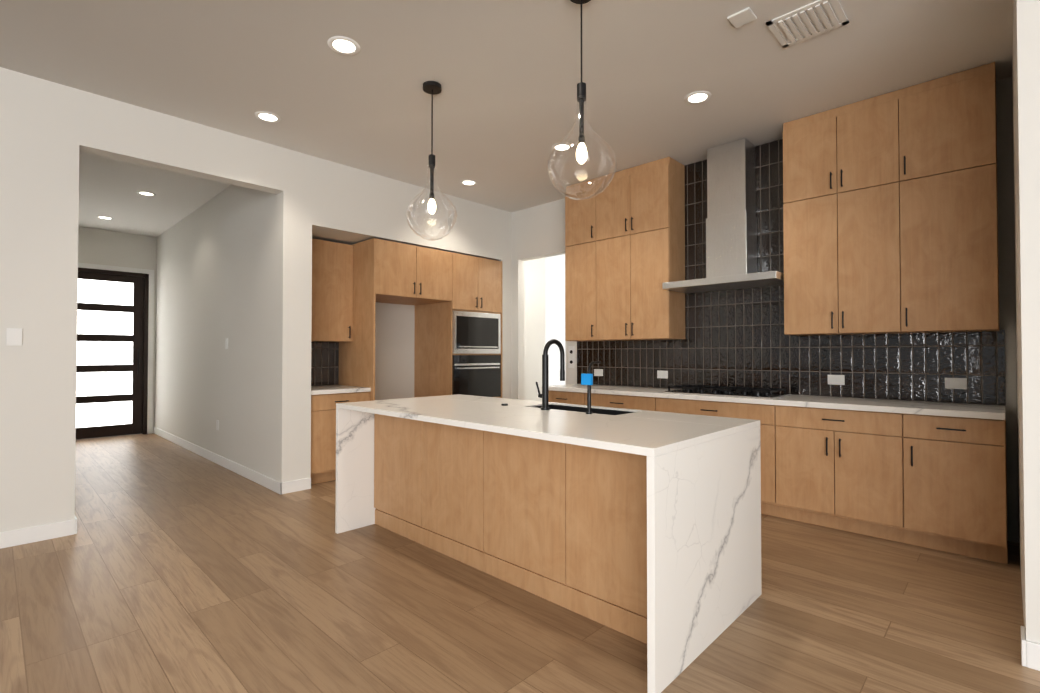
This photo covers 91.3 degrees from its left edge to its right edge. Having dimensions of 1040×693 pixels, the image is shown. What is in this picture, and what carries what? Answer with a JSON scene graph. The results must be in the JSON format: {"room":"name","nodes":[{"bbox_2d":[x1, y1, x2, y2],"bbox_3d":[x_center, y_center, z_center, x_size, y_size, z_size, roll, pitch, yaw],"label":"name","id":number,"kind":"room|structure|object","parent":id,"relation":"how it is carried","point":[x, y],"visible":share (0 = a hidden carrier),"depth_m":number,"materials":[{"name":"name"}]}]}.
{"room":"kitchen","nodes":[
{"label":"kitchen","id":0,"kind":"room"},
{"bbox_2d":[78,227,153,426],"bbox_3d":[-6.379,-0.193,7.686,0.150,3.144,1.410,-1,-1,44],"label":"wall","id":1,"kind":"structure","parent":0,"point":[95,246],"depth_m":7.79,"materials":[{"name":"white paint"}]},
{"bbox_2d":[76,263,153,438],"bbox_3d":[-6.341,0.075,7.686,0.140,2.608,1.286,-1,-1,44],"label":"front door","id":2,"kind":"structure","parent":1,"relation":"in","point":[115,345],"depth_m":7.79,"materials":[{"name":"brown"}]},
{"bbox_2d":[154,148,312,482],"bbox_3d":[-3.958,-0.211,6.522,5.257,3.144,0.265,-1,-1,44],"label":"wall","id":3,"kind":"structure","parent":0,"point":[232,264],"depth_m":5.35,"materials":[{"name":"white paint"}]},
{"bbox_2d":[216,420,218,429],"bbox_3d":[-3.496,0.909,5.872,0.080,0.115,0.006,-1,-1,44],"label":"outlet","id":4,"kind":"object","parent":3,"relation":"attached to","point":[217,424],"visible":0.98,"depth_m":5.87,"materials":[{"name":"white plastic"}]},
{"bbox_2d":[225,338,227,348],"bbox_3d":[-3.280,-0.031,5.679,0.080,0.120,0.006,-1,-1,44],"label":"light switch","id":5,"kind":"object","parent":3,"relation":"attached to","point":[226,343],"visible":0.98,"depth_m":5.67,"materials":[{"name":"white plastic"}]},
{"bbox_2d":[0,427,1039,670],"bbox_3d":[-1.784,1.223,0.789,15.998,0.105,10.854,-1,-1,44],"label":"baseboard","id":6,"kind":"structure","parent":3,"relation":"attached to","point":[1030,653],"depth_m":3.54,"materials":[{"name":"white wood"}]},
{"bbox_2d":[0,67,510,531],"bbox_3d":[-4.189,-0.262,3.121,0.880,3.144,10.856,-1,-1,44],"label":"wall","id":7,"kind":"structure","parent":0,"point":[49,130],"depth_m":3.56,"materials":[{"name":"white paint"}]},
{"bbox_2d":[6,328,22,345],"bbox_3d":[-3.342,-0.064,3.358,0.006,0.115,0.075,-1,-1,44],"label":"light switch","id":8,"kind":"object","parent":7,"relation":"attached to","point":[14,337],"visible":1,"depth_m":3.36,"materials":[{"name":"white plastic"}]},
{"bbox_2d":[0,0,1012,236],"bbox_3d":[-1.308,-1.914,1.767,16.600,0.120,12.856,-1,-1,44],"label":"ceiling","id":9,"kind":"structure","parent":0,"point":[506,74],"depth_m":3.39,"materials":[{"name":"paint"}]},
{"bbox_2d":[96,216,113,219],"bbox_3d":[-5.715,-1.771,6.995,0.190,0.007,0.190,-1,-1,44],"label":"recessed light","id":10,"kind":"object","parent":9,"relation":"in","point":[106,217],"visible":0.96,"depth_m":6.98,"materials":[{"name":"white"}]},
{"bbox_2d":[136,191,155,195],"bbox_3d":[-4.370,-1.787,5.941,0.190,0.007,0.190,-1,-1,44],"label":"recessed light","id":11,"kind":"object","parent":9,"relation":"in","point":[145,193],"visible":0.98,"depth_m":5.93,"materials":[{"name":"white"}]},
{"bbox_2d":[255,111,280,122],"bbox_3d":[-1.997,-1.816,4.024,0.190,0.007,0.190,-1,-1,44],"label":"recessed light","id":12,"kind":"object","parent":9,"relation":"in","point":[265,116],"visible":1,"depth_m":4.01,"materials":[{"name":"white"}]},
{"bbox_2d":[327,36,359,54],"bbox_3d":[-1.072,-1.830,3.095,0.190,0.007,0.190,-1,-1,44],"label":"recessed light","id":13,"kind":"object","parent":9,"relation":"in","point":[342,45],"visible":1,"depth_m":3.09,"materials":[{"name":"white"}]},
{"bbox_2d":[405,81,457,240],"bbox_3d":[-0.615,-1.285,3.549,0.360,1.083,0.360,-1,-1,44],"label":"pendant light","id":14,"kind":"object","parent":9,"relation":"hanging from","point":[432,87],"visible":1,"depth_m":3.54,"materials":[{"name":"black"}]},
{"bbox_2d":[460,180,476,185],"bbox_3d":[-0.561,-1.793,5.563,0.190,0.007,0.190,-1,-1,44],"label":"recessed light","id":15,"kind":"object","parent":9,"relation":"in","point":[468,182],"visible":1,"depth_m":5.55,"materials":[{"name":"white"}]},
{"bbox_2d":[552,143,571,151],"bbox_3d":[0.382,-1.807,4.610,0.190,0.007,0.190,-1,-1,44],"label":"recessed light","id":16,"kind":"object","parent":9,"relation":"in","point":[561,149],"visible":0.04,"depth_m":4.61,"materials":[{"name":"white"}]},
{"bbox_2d":[547,0,616,199],"bbox_3d":[0.317,-1.299,2.613,0.360,1.083,0.360,-1,-1,44],"label":"pendant light","id":17,"kind":"object","parent":9,"relation":"hanging from","point":[581,154],"visible":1,"depth_m":2.60,"materials":[{"name":"black"}]},
{"bbox_2d":[684,91,710,103],"bbox_3d":[1.302,-1.820,3.720,0.190,0.007,0.190,-1,-1,44],"label":"recessed light","id":18,"kind":"object","parent":9,"relation":"in","point":[697,97],"visible":1,"depth_m":3.71,"materials":[{"name":"white"}]},
{"bbox_2d":[727,7,756,27],"bbox_3d":[1.239,-1.832,2.831,0.120,0.011,0.120,-1,-1,44],"label":"ceiling detector","id":19,"kind":"object","parent":9,"relation":"attached to","point":[742,17],"visible":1,"depth_m":2.82,"materials":[{"name":"white plastic"}]},
{"bbox_2d":[766,0,848,47],"bbox_3d":[1.627,-1.829,2.875,0.340,0.014,0.320,-1,-1,44],"label":"ceiling vent","id":20,"kind":"object","parent":9,"relation":"in","point":[811,20],"visible":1,"depth_m":2.86,"materials":[{"name":"white plastic"}]},
{"bbox_2d":[0,433,1039,692],"bbox_3d":[-1.308,1.320,1.719,16.600,0.060,12.856,-1,-1,44],"label":"floor","id":21,"kind":"structure","parent":0,"point":[170,567],"depth_m":2.48,"materials":[{"name":"brown wood"}]},
{"bbox_2d":[311,238,501,483],"bbox_3d":[-1.353,0.117,5.938,0.820,2.470,2.501,-1,-1,44],"label":"tall cabinet","id":22,"kind":"object","parent":21,"relation":"on","point":[455,299],"visible":0.67,"depth_m":5.65,"materials":[{"name":"brown wood"}]},
{"bbox_2d":[335,394,761,692],"bbox_3d":[-0.018,0.853,3.138,2.497,0.915,1.120,-1,-1,44],"label":"kitchen island","id":23,"kind":"object","parent":21,"relation":"on","point":[643,526],"visible":1,"depth_m":2.52,"materials":[{"name":"white stone"}]},
{"bbox_2d":[536,339,564,409],"bbox_3d":[0.195,0.176,3.267,0.111,0.444,0.216,-1,-1,44],"label":"faucet","id":24,"kind":"object","parent":23,"relation":"on","point":[544,395],"visible":1,"depth_m":3.19,"materials":[{"name":"black metal"}]},
{"bbox_2d":[581,361,600,413],"bbox_3d":[0.432,0.240,2.999,0.070,0.308,0.140,-1,-1,44],"label":"tap","id":25,"kind":"object","parent":23,"relation":"on","point":[587,379],"visible":1,"depth_m":2.96,"materials":[{"name":"black"}]},
{"bbox_2d":[549,392,580,404],"bbox_3d":[0.657,0.909,5.536,0.560,0.876,0.604,-1,-1,44],"label":"base cabinet","id":26,"kind":"object","parent":21,"relation":"on","point":[557,397],"depth_m":5.29,"materials":[{"name":"brown wood"}]},
{"bbox_2d":[581,392,652,410],"bbox_3d":[1.144,0.902,5.069,0.790,0.876,0.604,-1,-1,44],"label":"base cabinet","id":27,"kind":"object","parent":21,"relation":"on","point":[627,402],"depth_m":4.83,"materials":[{"name":"brown wood"}]},
{"bbox_2d":[653,396,772,515],"bbox_3d":[1.793,0.893,4.445,1.010,0.876,0.604,-1,-1,44],"label":"base cabinet","id":28,"kind":"object","parent":21,"relation":"on","point":[762,412],"depth_m":4.00,"materials":[{"name":"brown wood"}]},
{"bbox_2d":[773,404,900,541],"bbox_3d":[2.441,0.884,3.824,0.786,0.876,0.604,-1,-1,44],"label":"base cabinet","id":29,"kind":"object","parent":21,"relation":"on","point":[834,468],"depth_m":3.59,"materials":[{"name":"brown wood"}]},
{"bbox_2d":[549,384,1004,419],"bbox_3d":[1.760,0.435,4.471,3.636,0.040,0.624,-1,-1,44],"label":"countertop","id":30,"kind":"structure","parent":29,"relation":"on","point":[911,408],"depth_m":3.74,"materials":[{"name":"white stone"}]},
{"bbox_2d":[663,384,790,398],"bbox_3d":[1.788,0.386,4.425,0.920,0.058,0.485,-1,-1,44],"label":"cooktop","id":31,"kind":"object","parent":30,"relation":"in","point":[743,392],"visible":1,"depth_m":4.29,"materials":[{"name":"black glass"}]},
{"bbox_2d":[901,408,1007,563],"bbox_3d":[2.902,0.877,3.382,0.490,0.876,0.604,-1,-1,44],"label":"base cabinet","id":32,"kind":"object","parent":21,"relation":"on","point":[931,475],"depth_m":3.16,"materials":[{"name":"brown wood"}]},
{"bbox_2d":[524,258,543,400],"bbox_3d":[-0.116,-0.191,7.837,0.120,3.144,1.350,-1,-1,44],"label":"wall","id":33,"kind":"structure","parent":0,"point":[533,269],"depth_m":8.10,"materials":[{"name":"white paint"}]},
{"bbox_2d":[544,254,565,385],"bbox_3d":[1.287,-0.195,7.551,2.540,3.144,0.120,-1,-1,44],"label":"wall","id":34,"kind":"structure","parent":0,"point":[544,301],"depth_m":8.17,"materials":[{"name":"white paint"}]},
{"bbox_2d":[511,77,1018,542],"bbox_3d":[1.380,-0.228,5.383,5.783,3.144,0.120,-1,-1,44],"label":"wall","id":35,"kind":"structure","parent":0,"point":[538,232],"depth_m":3.48,"materials":[{"name":"white paint"}]},
{"bbox_2d":[568,346,574,367],"bbox_3d":[0.613,0.125,6.021,0.090,0.250,0.010,-1,-1,44],"label":"light switch","id":36,"kind":"object","parent":35,"relation":"attached to","point":[571,356],"visible":1,"depth_m":6.02,"materials":[{"name":"white plastic"}]},
{"bbox_2d":[565,157,684,340],"bbox_3d":[1.059,-0.931,5.339,1.250,1.730,0.372,-1,-1,44],"label":"upper cabinet","id":37,"kind":"object","parent":35,"relation":"attached to","point":[624,244],"visible":0.94,"depth_m":5.10,"materials":[{"name":"brown wood"}]},
{"bbox_2d":[662,138,783,293],"bbox_3d":[1.832,-1.170,4.523,0.980,1.278,0.484,-1,-1,44],"label":"range hood","id":38,"kind":"object","parent":35,"relation":"attached to","point":[731,241],"visible":0.88,"depth_m":4.49,"materials":[{"name":"silver metal"}]},
{"bbox_2d":[577,139,1005,405],"bbox_3d":[1.982,-0.694,4.719,3.635,2.227,0.010,-1,-1,44],"label":"backsplash","id":39,"kind":"structure","parent":35,"relation":"attached to","point":[737,337],"depth_m":4.49,"materials":[{"name":"tile"}]},
{"bbox_2d":[594,369,602,375],"bbox_3d":[0.888,0.295,5.742,0.120,0.080,0.005,-1,-1,44],"label":"outlet","id":40,"kind":"object","parent":39,"relation":"attached to","point":[598,372],"visible":1,"depth_m":5.74,"materials":[{"name":"white plastic"}]},
{"bbox_2d":[657,370,667,378],"bbox_3d":[1.458,0.286,5.195,0.120,0.080,0.005,-1,-1,44],"label":"outlet","id":41,"kind":"object","parent":39,"relation":"attached to","point":[662,374],"visible":1,"depth_m":5.19,"materials":[{"name":"white plastic"}]},
{"bbox_2d":[828,375,844,384],"bbox_3d":[2.569,0.271,4.128,0.120,0.080,0.005,-1,-1,44],"label":"outlet","id":42,"kind":"object","parent":39,"relation":"attached to","point":[836,379],"visible":1,"depth_m":4.12,"materials":[{"name":"white plastic"}]},
{"bbox_2d":[945,378,966,388],"bbox_3d":[3.103,0.263,3.616,0.120,0.080,0.005,-1,-1,44],"label":"outlet","id":43,"kind":"object","parent":39,"relation":"attached to","point":[955,383],"visible":1,"depth_m":3.61,"materials":[{"name":"white plastic"}]},
{"bbox_2d":[783,91,898,335],"bbox_3d":[2.517,-0.957,3.963,0.760,1.720,0.339,-1,-1,44],"label":"upper cabinet","id":44,"kind":"object","parent":35,"relation":"attached to","point":[890,213],"depth_m":3.82,"materials":[{"name":"brown wood"}]},
{"bbox_2d":[895,62,998,332],"bbox_3d":[2.972,-0.964,3.527,0.500,1.720,0.339,-1,-1,44],"label":"upper cabinet","id":45,"kind":"object","parent":35,"relation":"attached to","point":[946,193],"depth_m":3.40,"materials":[{"name":"brown wood"}]},
{"bbox_2d":[1012,0,1039,643],"bbox_3d":[4.306,-0.308,0.018,6.110,3.144,0.140,-1,-1,44],"label":"wall","id":46,"kind":"structure","parent":0,"point":[1026,88],"depth_m":2.05,"materials":[{"name":"white paint"}]}
]}

